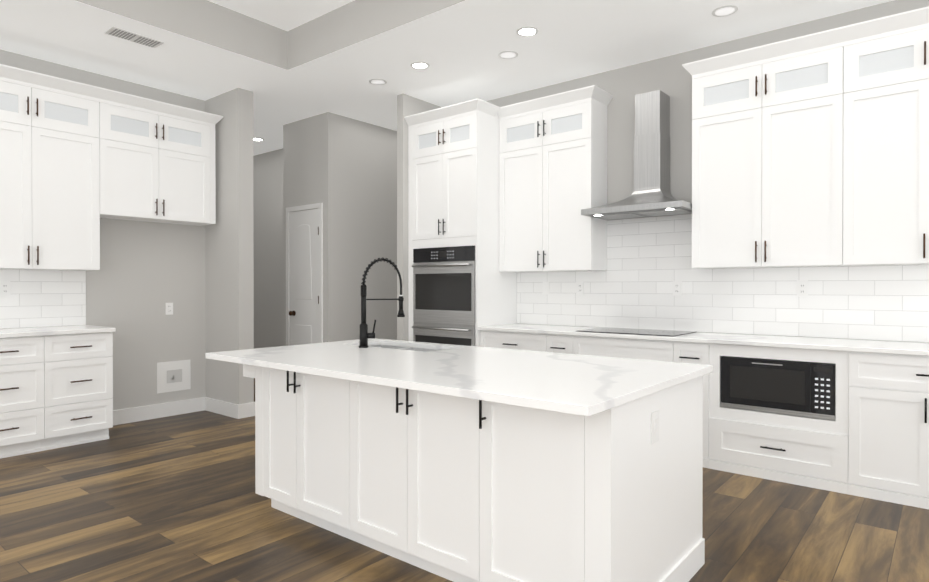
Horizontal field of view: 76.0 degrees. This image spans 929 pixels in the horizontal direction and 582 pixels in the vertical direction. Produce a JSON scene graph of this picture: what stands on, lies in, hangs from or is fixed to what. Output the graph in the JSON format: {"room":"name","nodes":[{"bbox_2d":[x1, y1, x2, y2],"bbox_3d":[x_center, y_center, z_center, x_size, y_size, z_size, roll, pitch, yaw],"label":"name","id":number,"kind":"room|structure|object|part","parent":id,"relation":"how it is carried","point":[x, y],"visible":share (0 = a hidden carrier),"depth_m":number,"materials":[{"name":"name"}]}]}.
{"room":"kitchen","nodes":[
{"label":"kitchen","id":0,"kind":"room"},
{"bbox_2d":[0,49,205,409],"bbox_3d":[-4.396,-0.348,4.171,0.150,3.200,5.560,0,0,39],"label":"wall","id":1,"kind":"structure","parent":0,"point":[141,277],"depth_m":5.70,"materials":[{"name":"grey paint"}]},
{"bbox_2d":[0,269,85,328],"bbox_3d":[-3.991,0.073,4.543,0.010,0.482,1.945,0,0,39],"label":"tile backsplash","id":2,"kind":"structure","parent":1,"relation":"attached to","point":[42,298],"depth_m":5.05,"materials":[{"name":"white tile"}]},
{"bbox_2d":[0,281,10,295],"bbox_3d":[-3.740,-0.013,4.838,0.006,0.118,0.072,0,0,39],"label":"outlet","id":3,"kind":"object","parent":2,"relation":"attached to","point":[4,288],"visible":1,"depth_m":4.84,"materials":[{"name":"white plastic"}]},
{"bbox_2d":[0,81,99,270],"bbox_3d":[-3.545,-0.891,4.810,0.352,1.440,0.974,0,0,39],"label":"upper cabinet","id":4,"kind":"object","parent":1,"relation":"attached to","point":[49,184],"visible":1,"depth_m":4.82,"materials":[{"name":"white wood"}]},
{"bbox_2d":[0,325,115,337],"bbox_3d":[-3.742,0.332,4.353,0.611,0.034,1.962,0,0,39],"label":"countertop","id":5,"kind":"structure","parent":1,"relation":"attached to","point":[39,331],"depth_m":4.72,"materials":[{"name":"stone"}]},
{"bbox_2d":[92,96,215,225],"bbox_3d":[-2.923,-1.149,5.600,0.317,0.988,1.037,0,0,39],"label":"upper cabinet","id":6,"kind":"object","parent":1,"relation":"attached to","point":[157,161],"depth_m":5.45,"materials":[{"name":"white wood"}]},
{"bbox_2d":[113,397,204,424],"bbox_3d":[-3.014,1.177,5.743,0.016,0.135,1.070,0,0,39],"label":"baseboard","id":7,"kind":"structure","parent":1,"relation":"attached to","point":[167,409],"depth_m":5.77,"materials":[{"name":"white wood"}]},
{"bbox_2d":[166,303,172,314],"bbox_3d":[-2.913,0.183,5.868,0.006,0.118,0.072,0,0,39],"label":"electrical outlet","id":8,"kind":"object","parent":1,"relation":"attached to","point":[169,308],"visible":1,"depth_m":5.87,"materials":[{"name":"white plastic"}]},
{"bbox_2d":[157,360,190,393],"bbox_3d":[-2.874,0.855,5.898,0.034,0.300,0.326,0,0,39],"label":"outlet box","id":9,"kind":"object","parent":1,"relation":"attached to","point":[173,376],"visible":1,"depth_m":5.90,"materials":[{"name":"white plastic"}]},
{"bbox_2d":[205,88,253,403],"bbox_3d":[-2.384,-0.357,6.014,0.640,3.200,0.160,0,0,39],"label":"wall","id":10,"kind":"structure","parent":0,"point":[229,271],"depth_m":5.86,"materials":[{"name":"grey paint"}]},
{"bbox_2d":[205,397,240,418],"bbox_3d":[-2.418,1.175,5.937,0.616,0.135,0.016,0,0,39],"label":"baseboard","id":11,"kind":"structure","parent":10,"relation":"attached to","point":[225,408],"depth_m":5.91,"materials":[{"name":"white wood"}]},
{"bbox_2d":[241,402,254,416],"bbox_3d":[-3.513,1.170,7.038,3.706,0.135,0.046,0,0,39],"label":"baseboard","id":12,"kind":"structure","parent":10,"relation":"attached to","point":[247,409],"depth_m":5.82,"materials":[{"name":"white wood"}]},
{"bbox_2d":[253,148,282,348],"bbox_3d":[-2.787,-0.371,8.582,2.870,3.200,0.150,0,0,39],"label":"wall","id":13,"kind":"structure","parent":0,"point":[268,236],"depth_m":8.50,"materials":[{"name":"grey paint"}]},
{"bbox_2d":[397,94,440,340],"bbox_3d":[-0.180,-0.360,6.521,0.085,3.200,1.470,0,0,39],"label":"wall","id":14,"kind":"structure","parent":0,"point":[407,105],"depth_m":5.95,"materials":[{"name":"grey paint"}]},
{"bbox_2d":[0,0,892,155],"bbox_3d":[-1.435,-2.153,3.322,12.200,0.420,8.600,0,0,39],"label":"ceiling","id":15,"kind":"structure","parent":0,"point":[287,61],"depth_m":4.81,"materials":[{"name":"white paint"}]},
{"bbox_2d":[104,26,163,47],"bbox_3d":[-2.545,-1.946,4.590,0.170,0.007,0.370,0,0,39],"label":"ceiling vent","id":16,"kind":"object","parent":15,"relation":"in","point":[132,37],"visible":1,"depth_m":4.58,"materials":[{"name":"white metal"}]},
{"bbox_2d":[253,138,263,140],"bbox_3d":[-2.696,-1.963,7.744,0.170,0.006,0.170,0,0,39],"label":"recessed light","id":17,"kind":"object","parent":15,"relation":"in","point":[258,139],"visible":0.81,"depth_m":7.74,"materials":[{"name":"white plastic"}]},
{"bbox_2d":[369,79,386,84],"bbox_3d":[-0.812,-1.952,5.576,0.170,0.006,0.170,0,0,39],"label":"recessed light","id":18,"kind":"object","parent":15,"relation":"in","point":[378,81],"visible":1,"depth_m":5.56,"materials":[{"name":"white"}]},
{"bbox_2d":[410,62,429,68],"bbox_3d":[-0.386,-1.950,5.165,0.170,0.006,0.170,0,0,39],"label":"recessed light","id":19,"kind":"object","parent":15,"relation":"in","point":[419,65],"visible":1,"depth_m":5.15,"materials":[{"name":"white plastic"}]},
{"bbox_2d":[498,51,518,58],"bbox_3d":[0.363,-1.948,4.928,0.170,0.006,0.170,0,0,39],"label":"recessed light","id":20,"kind":"object","parent":15,"relation":"in","point":[508,54],"visible":1,"depth_m":4.91,"materials":[{"name":"white plastic"}]},
{"bbox_2d":[516,26,538,36],"bbox_3d":[0.473,-1.946,4.478,0.170,0.006,0.170,0,0,39],"label":"recessed light","id":21,"kind":"object","parent":15,"relation":"in","point":[526,31],"visible":1,"depth_m":4.47,"materials":[{"name":"white"}]},
{"bbox_2d":[712,5,737,16],"bbox_3d":[1.815,-1.944,4.145,0.170,0.006,0.170,0,0,39],"label":"recessed light","id":22,"kind":"object","parent":15,"relation":"in","point":[725,10],"visible":1,"depth_m":4.13,"materials":[{"name":"white"}]},
{"bbox_2d":[0,378,928,581],"bbox_3d":[-1.435,1.287,3.341,12.200,0.060,8.600,0,0,39],"label":"floor","id":23,"kind":"structure","parent":0,"point":[175,498],"depth_m":3.16,"materials":[{"name":"brown wood"}]},
{"bbox_2d":[0,336,43,458],"bbox_3d":[-3.591,0.799,4.545,0.628,0.902,0.488,0,0,39],"label":"base cabinet","id":24,"kind":"object","parent":23,"relation":"on","point":[21,395],"visible":1,"depth_m":4.46,"materials":[{"name":"white wood"}]},
{"bbox_2d":[41,332,112,450],"bbox_3d":[-3.284,0.797,4.921,0.628,0.902,0.482,0,0,39],"label":"base cabinet","id":25,"kind":"object","parent":23,"relation":"on","point":[78,388],"visible":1,"depth_m":4.74,"materials":[{"name":"white wood"}]},
{"bbox_2d":[283,112,396,345],"bbox_3d":[-1.339,-0.365,7.414,0.850,3.200,1.550,0,0,39],"label":"wall block","id":26,"kind":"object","parent":23,"relation":"on","point":[343,169],"visible":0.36,"depth_m":6.86,"materials":[{"name":"grey paint"}]},
{"bbox_2d":[286,203,322,345],"bbox_3d":[-1.859,0.135,6.788,0.676,2.208,0.078,0,0,39],"label":"pantry door","id":27,"kind":"structure","parent":26,"relation":"attached to","point":[304,276],"depth_m":6.79,"materials":[{"name":"white wood"}]},
{"bbox_2d":[205,338,712,581],"bbox_3d":[-0.138,0.803,3.022,2.330,0.910,1.230,0,0,39],"label":"kitchen island","id":28,"kind":"object","parent":23,"relation":"on","point":[455,488],"depth_m":2.47,"materials":[{"name":"white wood"}]},
{"bbox_2d":[359,257,404,347],"bbox_3d":[-0.500,0.073,3.619,0.288,0.544,0.064,0,0,-23],"label":"spring faucet","id":29,"kind":"object","parent":28,"relation":"on","point":[365,335],"visible":1,"depth_m":3.57,"materials":[{"name":"black metal"}]},
{"bbox_3d":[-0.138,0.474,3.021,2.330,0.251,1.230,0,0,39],"label":"kitchen island top","id":30,"kind":"part","parent":28,"relation":"part of","materials":[{"name":"white stone"}]},
{"bbox_2d":[651,410,658,443],"bbox_3d":[0.736,0.527,2.289,0.008,0.118,0.072,0,0,39],"label":"outlet","id":31,"kind":"object","parent":28,"relation":"attached to","point":[654,426],"visible":1,"depth_m":2.28,"materials":[{"name":"white plastic"}]},
{"bbox_2d":[404,98,516,346],"bbox_3d":[-0.017,-0.242,5.913,0.928,2.970,0.702,0,0,39],"label":"tall cabinet","id":32,"kind":"object","parent":23,"relation":"on","point":[453,175],"visible":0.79,"depth_m":5.63,"materials":[{"name":"white wood"}]},
{"bbox_2d":[412,246,474,345],"bbox_3d":[-0.044,0.277,5.876,0.768,1.372,0.641,0,0,39],"label":"double wall oven","id":33,"kind":"object","parent":32,"relation":"in","point":[443,295],"visible":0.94,"depth_m":5.65,"materials":[{"name":"metal"}]},
{"bbox_2d":[480,330,547,351],"bbox_3d":[0.597,0.806,5.456,0.711,0.880,0.642,0,0,39],"label":"base cabinet","id":34,"kind":"object","parent":23,"relation":"on","point":[517,340],"visible":0.19,"depth_m":5.22,"materials":[{"name":"white wood"}]},
{"bbox_2d":[547,334,573,353],"bbox_3d":[0.970,0.807,5.153,0.247,0.880,0.642,0,0,39],"label":"base cabinet","id":35,"kind":"object","parent":23,"relation":"on","point":[559,343],"visible":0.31,"depth_m":4.93,"materials":[{"name":"white wood"}]},
{"bbox_2d":[573,336,673,361],"bbox_3d":[1.383,0.809,4.815,0.819,0.880,0.642,0,0,39],"label":"base cabinet","id":36,"kind":"object","parent":23,"relation":"on","point":[652,350],"visible":0.06,"depth_m":4.58,"materials":[{"name":"white wood"}]},
{"bbox_2d":[673,341,709,467],"bbox_3d":[1.799,0.811,4.477,0.251,0.880,0.642,0,0,39],"label":"base cabinet","id":37,"kind":"object","parent":23,"relation":"on","point":[691,352],"visible":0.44,"depth_m":4.20,"materials":[{"name":"white wood"}]},
{"bbox_2d":[709,343,848,493],"bbox_3d":[2.217,0.812,4.135,0.827,0.880,0.642,0,0,39],"label":"base cabinet","id":38,"kind":"object","parent":23,"relation":"on","point":[803,451],"visible":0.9,"depth_m":3.89,"materials":[{"name":"white wood"}]},
{"bbox_2d":[721,356,835,419],"bbox_3d":[2.169,0.639,4.075,0.681,0.348,0.380,0,0,39],"label":"built-in microwave","id":39,"kind":"object","parent":38,"relation":"in","point":[799,388],"visible":1,"depth_m":3.91,"materials":[{"name":"black metal"}]},
{"bbox_2d":[848,352,928,508],"bbox_3d":[2.854,0.815,3.617,0.813,0.880,0.642,0,0,39],"label":"base cabinet","id":40,"kind":"object","parent":23,"relation":"on","point":[888,427],"visible":1,"depth_m":3.53,"materials":[{"name":"white wood"}]},
{"bbox_2d":[486,0,928,342],"bbox_3d":[2.584,-0.349,4.346,6.950,3.200,0.150,0,0,39],"label":"wall","id":41,"kind":"structure","parent":0,"point":[671,76],"depth_m":4.95,"materials":[{"name":"grey paint"}]},
{"bbox_2d":[497,85,612,271],"bbox_3d":[0.807,-0.950,5.457,1.023,1.550,0.362,0,0,39],"label":"upper cabinet","id":42,"kind":"object","parent":41,"relation":"attached to","point":[553,166],"visible":1,"depth_m":5.31,"materials":[{"name":"white wood"}]},
{"bbox_2d":[581,90,691,219],"bbox_3d":[1.444,-1.112,4.848,0.835,0.998,0.500,0,0,39],"label":"range hood","id":43,"kind":"object","parent":41,"relation":"attached to","point":[651,196],"visible":1,"depth_m":4.83,"materials":[{"name":"metal"}]},
{"bbox_2d":[478,324,928,355],"bbox_3d":[2.059,0.357,4.258,4.488,0.030,0.626,0,0,39],"label":"countertop","id":44,"kind":"structure","parent":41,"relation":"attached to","point":[888,347],"depth_m":4.12,"materials":[{"name":"stone"}]},
{"bbox_2d":[577,327,695,335],"bbox_3d":[1.389,0.335,4.820,0.800,0.006,0.520,0,0,39],"label":"induction cooktop","id":45,"kind":"object","parent":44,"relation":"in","point":[639,331],"visible":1,"depth_m":4.77,"materials":[{"name":"black glass"}]},
{"bbox_2d":[517,214,928,342],"bbox_3d":[2.262,-0.139,4.506,4.490,0.958,0.010,0,0,39],"label":"tile backsplash","id":46,"kind":"structure","parent":41,"relation":"attached to","point":[649,260],"depth_m":4.74,"materials":[{"name":"white tile"}]},
{"bbox_2d":[576,282,583,294],"bbox_3d":[1.063,-0.017,5.473,0.072,0.118,0.006,0,0,39],"label":"electrical outlet","id":47,"kind":"object","parent":46,"relation":"attached to","point":[579,288],"visible":1,"depth_m":5.47,"materials":[{"name":"white plastic"}]},
{"bbox_2d":[673,281,681,295],"bbox_3d":[1.755,-0.014,4.909,0.072,0.118,0.006,0,0,39],"label":"electrical outlet","id":48,"kind":"object","parent":46,"relation":"attached to","point":[677,288],"visible":1,"depth_m":4.91,"materials":[{"name":"white plastic"}]},
{"bbox_2d":[797,280,807,296],"bbox_3d":[2.462,-0.011,4.332,0.072,0.118,0.006,0,0,39],"label":"electrical outlet","id":49,"kind":"object","parent":46,"relation":"attached to","point":[802,288],"visible":1,"depth_m":4.33,"materials":[{"name":"white plastic"}]},
{"bbox_2d":[691,34,857,268],"bbox_3d":[2.235,-0.903,4.328,1.041,1.468,0.307,0,0,39],"label":"upper cabinet","id":50,"kind":"object","parent":41,"relation":"attached to","point":[810,150],"depth_m":4.17,"materials":[{"name":"white wood"}]},
{"bbox_2d":[854,18,928,265],"bbox_3d":[2.923,-0.900,3.768,0.974,1.468,0.307,0,0,39],"label":"upper cabinet","id":51,"kind":"object","parent":41,"relation":"attached to","point":[893,64],"depth_m":3.75,"materials":[{"name":"white wood"}]}
]}

